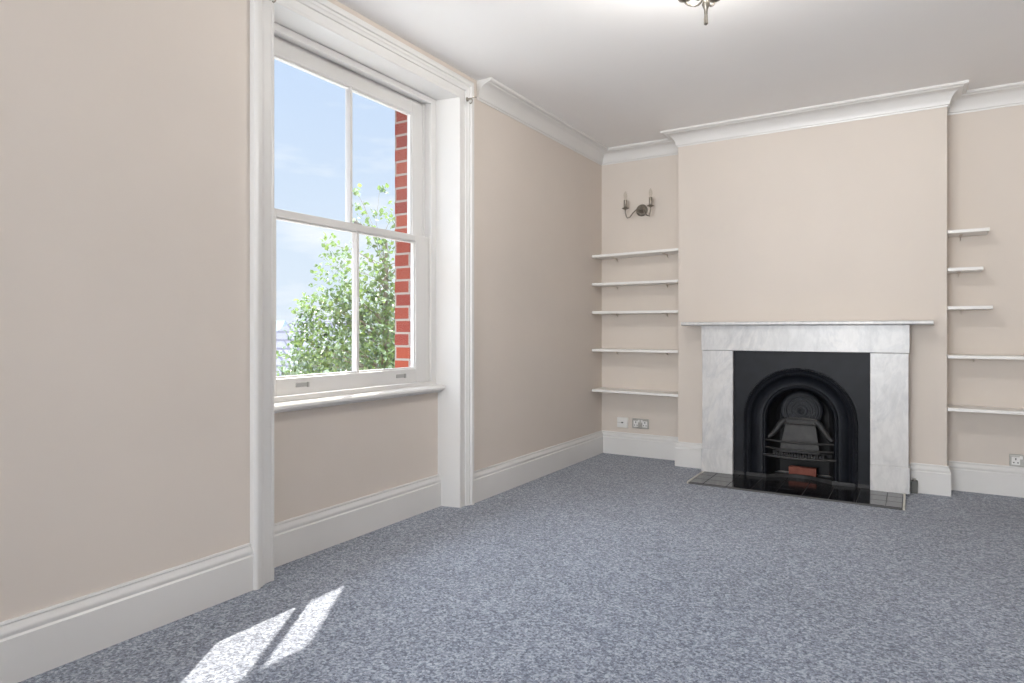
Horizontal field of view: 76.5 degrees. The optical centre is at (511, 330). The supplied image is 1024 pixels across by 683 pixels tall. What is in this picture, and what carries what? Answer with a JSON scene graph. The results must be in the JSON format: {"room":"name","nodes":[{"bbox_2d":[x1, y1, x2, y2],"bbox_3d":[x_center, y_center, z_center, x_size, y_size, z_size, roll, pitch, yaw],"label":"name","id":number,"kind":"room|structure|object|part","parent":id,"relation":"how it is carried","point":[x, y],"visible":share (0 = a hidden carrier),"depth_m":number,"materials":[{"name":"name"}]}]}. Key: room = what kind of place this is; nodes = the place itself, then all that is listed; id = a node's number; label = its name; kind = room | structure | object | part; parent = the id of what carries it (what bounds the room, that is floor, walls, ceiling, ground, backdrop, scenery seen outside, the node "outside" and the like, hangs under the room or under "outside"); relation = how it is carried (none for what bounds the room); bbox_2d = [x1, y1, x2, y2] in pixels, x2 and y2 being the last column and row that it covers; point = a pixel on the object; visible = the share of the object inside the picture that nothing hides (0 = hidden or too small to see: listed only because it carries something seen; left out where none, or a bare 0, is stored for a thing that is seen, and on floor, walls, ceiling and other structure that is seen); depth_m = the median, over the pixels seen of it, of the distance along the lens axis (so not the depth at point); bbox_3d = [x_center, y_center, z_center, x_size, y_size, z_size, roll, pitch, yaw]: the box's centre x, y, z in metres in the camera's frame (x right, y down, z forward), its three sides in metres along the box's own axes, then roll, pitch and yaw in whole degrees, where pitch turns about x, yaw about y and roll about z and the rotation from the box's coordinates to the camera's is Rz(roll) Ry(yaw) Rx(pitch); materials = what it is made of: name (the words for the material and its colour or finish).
{"room":"living room","nodes":[
{"label":"living room","id":0,"kind":"room"},
{"bbox_2d":[0,0,601,621],"bbox_3d":[-1.844,-0.254,1.773,0.280,2.668,9.600,0,0,32],"label":"wall","id":1,"kind":"structure","parent":0,"point":[125,124],"depth_m":2.42,"materials":[{"name":"paint"}]},
{"bbox_2d":[0,543,252,682],"bbox_3d":[-2.663,0.983,0.161,0.022,0.195,5.996,0,0,32],"label":"baseboard","id":2,"kind":"structure","parent":1,"relation":"attached to","point":[32,644],"depth_m":2.24,"materials":[{"name":"white paint"}]},
{"bbox_2d":[274,474,440,567],"bbox_3d":[-0.788,0.983,3.462,0.022,0.195,1.360,0,0,32],"label":"baseboard","id":3,"kind":"structure","parent":1,"relation":"attached to","point":[295,538],"depth_m":3.37,"materials":[{"name":"white paint"}]},
{"bbox_2d":[274,22,444,412],"bbox_3d":[-0.911,-0.501,3.539,0.391,1.852,1.280,0,0,32],"label":"window","id":4,"kind":"structure","parent":1,"relation":"in","point":[306,391],"depth_m":3.56,"materials":[{"name":"white paint"}]},
{"bbox_3d":[-0.881,-0.970,3.520,0.039,0.868,1.200,0,0,32],"label":"sash","id":5,"kind":"part","parent":4,"relation":"part of","materials":[{"name":"white paint"}]},
{"bbox_3d":[-0.839,-0.132,3.494,0.038,0.880,1.200,0,0,32],"label":"sash","id":6,"kind":"part","parent":4,"relation":"part of","materials":[{"name":"white paint"}]},
{"bbox_3d":[-0.786,0.369,3.461,0.045,0.022,1.280,0,0,32],"label":"sill moulding","id":7,"kind":"part","parent":4,"relation":"part of","materials":[{"name":"white paint"}]},
{"bbox_3d":[-0.775,0.346,3.455,0.071,0.032,1.280,0,0,32],"label":"sill","id":8,"kind":"part","parent":4,"relation":"part of","materials":[{"name":"white paint"}]},
{"bbox_2d":[250,0,473,589],"bbox_3d":[-0.663,-0.234,3.385,0.034,2.627,1.592,0,0,32],"label":"trim","id":9,"kind":"structure","parent":1,"relation":"attached to","point":[324,13],"depth_m":2.80,"materials":[{"name":"white paint"}]},
{"bbox_2d":[274,3,458,507],"bbox_3d":[-0.744,-0.181,3.435,0.155,2.522,1.382,0,0,32],"label":"lining","id":10,"kind":"object","parent":1,"relation":"attached to","point":[447,103],"visible":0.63,"depth_m":3.98,"materials":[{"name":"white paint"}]},
{"bbox_2d":[474,430,701,502],"bbox_3d":[0.688,0.983,4.669,0.984,0.195,2.012,0,0,32],"label":"baseboard","id":11,"kind":"structure","parent":1,"relation":"attached to","point":[492,480],"depth_m":5.14,"materials":[{"name":"white paint"}]},
{"bbox_2d":[477,77,1023,165],"bbox_3d":[-0.317,-1.529,0.830,3.310,0.118,9.600,0,0,32],"label":"crown molding","id":12,"kind":"structure","parent":1,"relation":"attached to","point":[955,96],"depth_m":4.61,"materials":[{"name":"white paint"}]},
{"bbox_2d":[395,111,410,367],"bbox_3d":[-1.962,1.380,1.964,0.120,7.400,9.800,0,0,32],"label":"wall","id":13,"kind":"structure","parent":0,"point":[402,249],"depth_m":4.04,"materials":[{"name":"red brick"}]},
{"bbox_2d":[18,453,1023,682],"bbox_3d":[-0.402,1.155,0.882,3.910,0.150,10.000,0,0,32],"label":"floor","id":14,"kind":"structure","parent":0,"point":[603,567],"depth_m":2.60,"materials":[{"name":"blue carpet"}]},
{"bbox_2d":[687,471,905,509],"bbox_3d":[1.976,1.072,4.539,1.322,0.016,0.679,0,0,32],"label":"tiled hearth","id":15,"kind":"object","parent":14,"relation":"on","point":[786,486],"visible":0.91,"depth_m":4.40,"materials":[{"name":"grey tile"}]},
{"bbox_2d":[734,351,869,488],"bbox_3d":[2.099,0.607,4.721,0.893,0.918,0.351,0,0,32],"label":"insert","id":16,"kind":"object","parent":15,"relation":"on","point":[806,409],"visible":1,"depth_m":4.69,"materials":[{"name":"black metal"}]},
{"bbox_2d":[763,453,835,461],"bbox_3d":[2.034,0.904,4.618,0.482,0.020,0.109,0,0,32],"label":"grate","id":17,"kind":"object","parent":16,"relation":"attached to","point":[765,455],"depth_m":4.59,"materials":[{"name":"metal"}]},
{"bbox_3d":[2.074,0.776,4.683,0.269,0.206,0.060,0,0,32],"label":"fireback panel","id":18,"kind":"part","parent":16,"relation":"part of","materials":[{"name":"metal"}]},
{"bbox_2d":[767,417,833,442],"bbox_3d":[2.078,0.709,4.689,0.444,0.162,0.069,0,0,32],"label":"hood","id":19,"kind":"object","parent":16,"relation":"attached to","point":[796,429],"depth_m":4.69,"materials":[{"name":"metal"}]},
{"bbox_2d":[789,465,816,476],"bbox_3d":[2.127,1.031,4.754,0.185,0.070,0.055,0,0,32],"label":"firebrick","id":20,"kind":"object","parent":15,"relation":"on","point":[809,471],"visible":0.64,"depth_m":4.73,"materials":[{"name":"red brick"}]},
{"bbox_2d":[681,320,933,493],"bbox_3d":[2.040,0.500,4.640,1.625,1.135,0.213,0,0,32],"label":"mantelpiece","id":21,"kind":"object","parent":15,"relation":"on","point":[887,343],"visible":0.95,"depth_m":4.48,"materials":[{"name":"white stone"}]},
{"bbox_2d":[681,320,933,325],"bbox_3d":[2.040,-0.053,4.640,1.625,0.027,0.213,0,0,32],"label":"mantel shelf","id":22,"kind":"object","parent":21,"relation":"attached to","point":[909,322],"depth_m":4.49,"materials":[{"name":"white stone"}]},
{"bbox_2d":[911,478,917,493],"bbox_3d":[2.680,1.030,4.327,0.038,0.100,0.026,0,0,32],"label":"pipe fitting","id":23,"kind":"object","parent":14,"relation":"on","point":[914,483],"visible":1,"depth_m":4.32,"materials":[{"name":"grey metal"}]},
{"bbox_2d":[336,0,1023,146],"bbox_3d":[-0.402,-1.663,0.882,3.910,0.150,10.000,0,0,32],"label":"ceiling","id":24,"kind":"structure","parent":0,"point":[618,72],"depth_m":3.68,"materials":[{"name":"paint"}]},
{"bbox_2d":[678,0,719,24],"bbox_3d":[0.770,-1.397,2.566,0.261,0.383,0.255,0,0,32],"label":"chandelier","id":25,"kind":"object","parent":24,"relation":"hanging from","point":[706,4],"visible":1,"depth_m":2.56,"materials":[{"name":"grey metal"}]},
{"bbox_3d":[0.730,-1.325,2.606,0.095,0.060,0.044,0,0,32],"label":"arm","id":26,"kind":"part","parent":25,"relation":"part of","materials":[{"name":"grey metal"}]},
{"bbox_2d":[678,107,946,465],"bbox_3d":[2.149,-0.254,4.824,1.790,2.668,0.212,0,0,32],"label":"wall","id":27,"kind":"structure","parent":0,"point":[845,221],"depth_m":4.64,"materials":[{"name":"paint"}]},
{"bbox_2d":[602,105,1023,476],"bbox_3d":[2.224,-0.254,5.019,3.790,2.668,0.200,0,0,32],"label":"wall","id":28,"kind":"structure","parent":0,"point":[985,148],"depth_m":4.41,"materials":[{"name":"paint"}]},
{"bbox_2d":[617,417,627,427],"bbox_3d":[0.965,0.798,5.665,0.098,0.088,0.025,0,0,32],"label":"wall socket","id":29,"kind":"object","parent":28,"relation":"attached to","point":[622,422],"visible":1,"depth_m":5.66,"materials":[{"name":"white plastic"}]},
{"bbox_2d":[592,248,677,262],"bbox_3d":[1.065,-0.630,5.494,0.752,0.056,0.211,-1,-1,32],"label":"wall shelf","id":30,"kind":"object","parent":28,"relation":"attached to","point":[667,252],"visible":0.88,"depth_m":5.45,"materials":[{"name":"paint"}]},
{"bbox_2d":[592,387,677,397],"bbox_3d":[1.064,0.533,5.494,0.752,0.056,0.211,1,0,32],"label":"wall shelf","id":31,"kind":"object","parent":28,"relation":"attached to","point":[668,394],"visible":0.88,"depth_m":5.43,"materials":[{"name":"paint"}]},
{"bbox_2d":[592,279,677,289],"bbox_3d":[1.065,-0.383,5.494,0.752,0.056,0.211,0,0,32],"label":"wall shelf","id":32,"kind":"object","parent":28,"relation":"attached to","point":[655,282],"visible":0.87,"depth_m":5.46,"materials":[{"name":"paint"}]},
{"bbox_2d":[592,348,677,355],"bbox_3d":[1.065,0.184,5.494,0.752,0.056,0.211,0,0,32],"label":"wall shelf","id":33,"kind":"object","parent":28,"relation":"attached to","point":[667,351],"visible":0.91,"depth_m":5.44,"materials":[{"name":"paint"}]},
{"bbox_2d":[592,310,677,317],"bbox_3d":[1.064,-0.140,5.494,0.752,0.056,0.211,0,0,32],"label":"wall shelf","id":34,"kind":"object","parent":28,"relation":"attached to","point":[667,312],"visible":0.85,"depth_m":5.44,"materials":[{"name":"paint"}]},
{"bbox_2d":[622,197,653,218],"bbox_3d":[1.083,-1.078,5.536,0.288,0.237,0.122,0,0,32],"label":"wall sconce","id":35,"kind":"object","parent":28,"relation":"attached to","point":[642,209],"visible":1,"depth_m":5.56,"materials":[{"name":"grey metal"}]},
{"bbox_2d":[622,200,628,209],"bbox_3d":[0.972,-1.079,5.570,0.064,0.083,0.063,0,0,32],"label":"candle holder","id":36,"kind":"object","parent":35,"relation":"on","point":[625,201],"depth_m":5.56,"materials":[{"name":"grey metal"}]},
{"bbox_2d":[647,197,653,206],"bbox_3d":[1.163,-1.079,5.452,0.064,0.083,0.063,0,0,32],"label":"candle holder","id":37,"kind":"object","parent":35,"relation":"on","point":[650,198],"depth_m":5.44,"materials":[{"name":"grey metal"}]},
{"bbox_2d":[632,418,648,428],"bbox_3d":[1.104,0.797,5.586,0.148,0.085,0.015,0,0,32],"label":"double socket","id":38,"kind":"object","parent":28,"relation":"attached to","point":[636,422],"visible":1,"depth_m":5.58,"materials":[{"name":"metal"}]},
{"bbox_2d":[633,420,637,426],"bbox_3d":[1.068,0.801,5.605,0.044,0.053,0.001,0,0,32],"label":"socket","id":39,"kind":"object","parent":38,"relation":"attached to","point":[635,422],"depth_m":5.61,"materials":[{"name":"grey plastic"}]},
{"bbox_2d":[642,421,646,427],"bbox_3d":[1.137,0.801,5.562,0.044,0.053,0.001,0,0,32],"label":"socket","id":40,"kind":"object","parent":38,"relation":"attached to","point":[644,423],"depth_m":5.56,"materials":[{"name":"grey plastic"}]},
{"bbox_2d":[947,266,982,277],"bbox_3d":[2.994,-0.385,4.302,0.191,0.056,0.211,0,0,32],"label":"wall shelf","id":41,"kind":"object","parent":28,"relation":"attached to","point":[958,270],"visible":0.87,"depth_m":4.24,"materials":[{"name":"paint"}]},
{"bbox_2d":[910,460,1023,497],"bbox_3d":[0.680,0.983,0.214,0.967,0.195,9.600,0,0,32],"label":"baseboard","id":42,"kind":"structure","parent":28,"relation":"attached to","point":[1003,480],"depth_m":4.30,"materials":[{"name":"white paint"}]},
{"bbox_2d":[947,227,989,241],"bbox_3d":[3.008,-0.632,4.293,0.224,0.056,0.211,0,0,32],"label":"wall shelf","id":43,"kind":"object","parent":28,"relation":"attached to","point":[959,233],"visible":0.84,"depth_m":4.25,"materials":[{"name":"paint"}]},
{"bbox_2d":[947,305,992,314],"bbox_3d":[3.015,-0.134,4.289,0.241,0.056,0.211,0,0,32],"label":"wall shelf","id":44,"kind":"object","parent":28,"relation":"attached to","point":[988,307],"visible":0.83,"depth_m":4.22,"materials":[{"name":"paint"}]},
{"bbox_2d":[947,405,1023,414],"bbox_3d":[3.234,0.532,4.153,0.756,0.056,0.211,0,0,32],"label":"wall shelf","id":45,"kind":"object","parent":28,"relation":"attached to","point":[959,408],"visible":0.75,"depth_m":4.20,"materials":[{"name":"paint"}]},
{"bbox_2d":[947,354,1023,362],"bbox_3d":[3.234,0.187,4.153,0.756,0.056,0.211,0,0,32],"label":"wall shelf","id":46,"kind":"object","parent":28,"relation":"attached to","point":[952,356],"visible":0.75,"depth_m":4.19,"materials":[{"name":"paint"}]},
{"bbox_2d":[1009,454,1023,466],"bbox_3d":[3.320,0.845,4.216,0.148,0.080,0.015,0,0,32],"label":"double socket","id":47,"kind":"object","parent":28,"relation":"attached to","point":[1017,460],"visible":1,"depth_m":4.23,"materials":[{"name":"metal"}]},
{"label":"outside","id":48,"kind":"structure","parent":0,"visible":0},
{"bbox_3d":[-15.718,5.180,36.557,59.550,0.200,85.000,0,0,32],"label":"ground","id":49,"kind":"structure","parent":48,"visible":0},
{"bbox_2d":[276,320,287,330],"bbox_3d":[-15.819,2.205,41.750,3.062,5.750,4.100,0,0,0],"label":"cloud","id":50,"kind":"structure","parent":49,"relation":"on","point":[280,324],"depth_m":41.39,"materials":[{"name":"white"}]},
{"bbox_2d":[276,316,393,375],"bbox_3d":[-6.109,2.030,23.000,10.233,6.100,6.600,0,0,0],"label":"house","id":51,"kind":"structure","parent":49,"relation":"on","point":[282,340],"depth_m":22.16,"materials":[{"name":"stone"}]},
{"bbox_2d":[276,183,394,375],"bbox_3d":[-1.793,1.627,8.026,2.500,6.912,1.272,0,0,4],"label":"leafy tree","id":52,"kind":"object","parent":49,"relation":"on","point":[384,338],"visible":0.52,"depth_m":7.94,"materials":[{"name":"green plant"}]},
{"bbox_2d":[276,303,394,375],"bbox_3d":[-3.264,2.122,15.241,4.405,5.929,2.369,0,0,1],"label":"leafy tree","id":53,"kind":"object","parent":49,"relation":"on","point":[331,342],"visible":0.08,"depth_m":14.79,"materials":[{"name":"green plant"}]}
]}

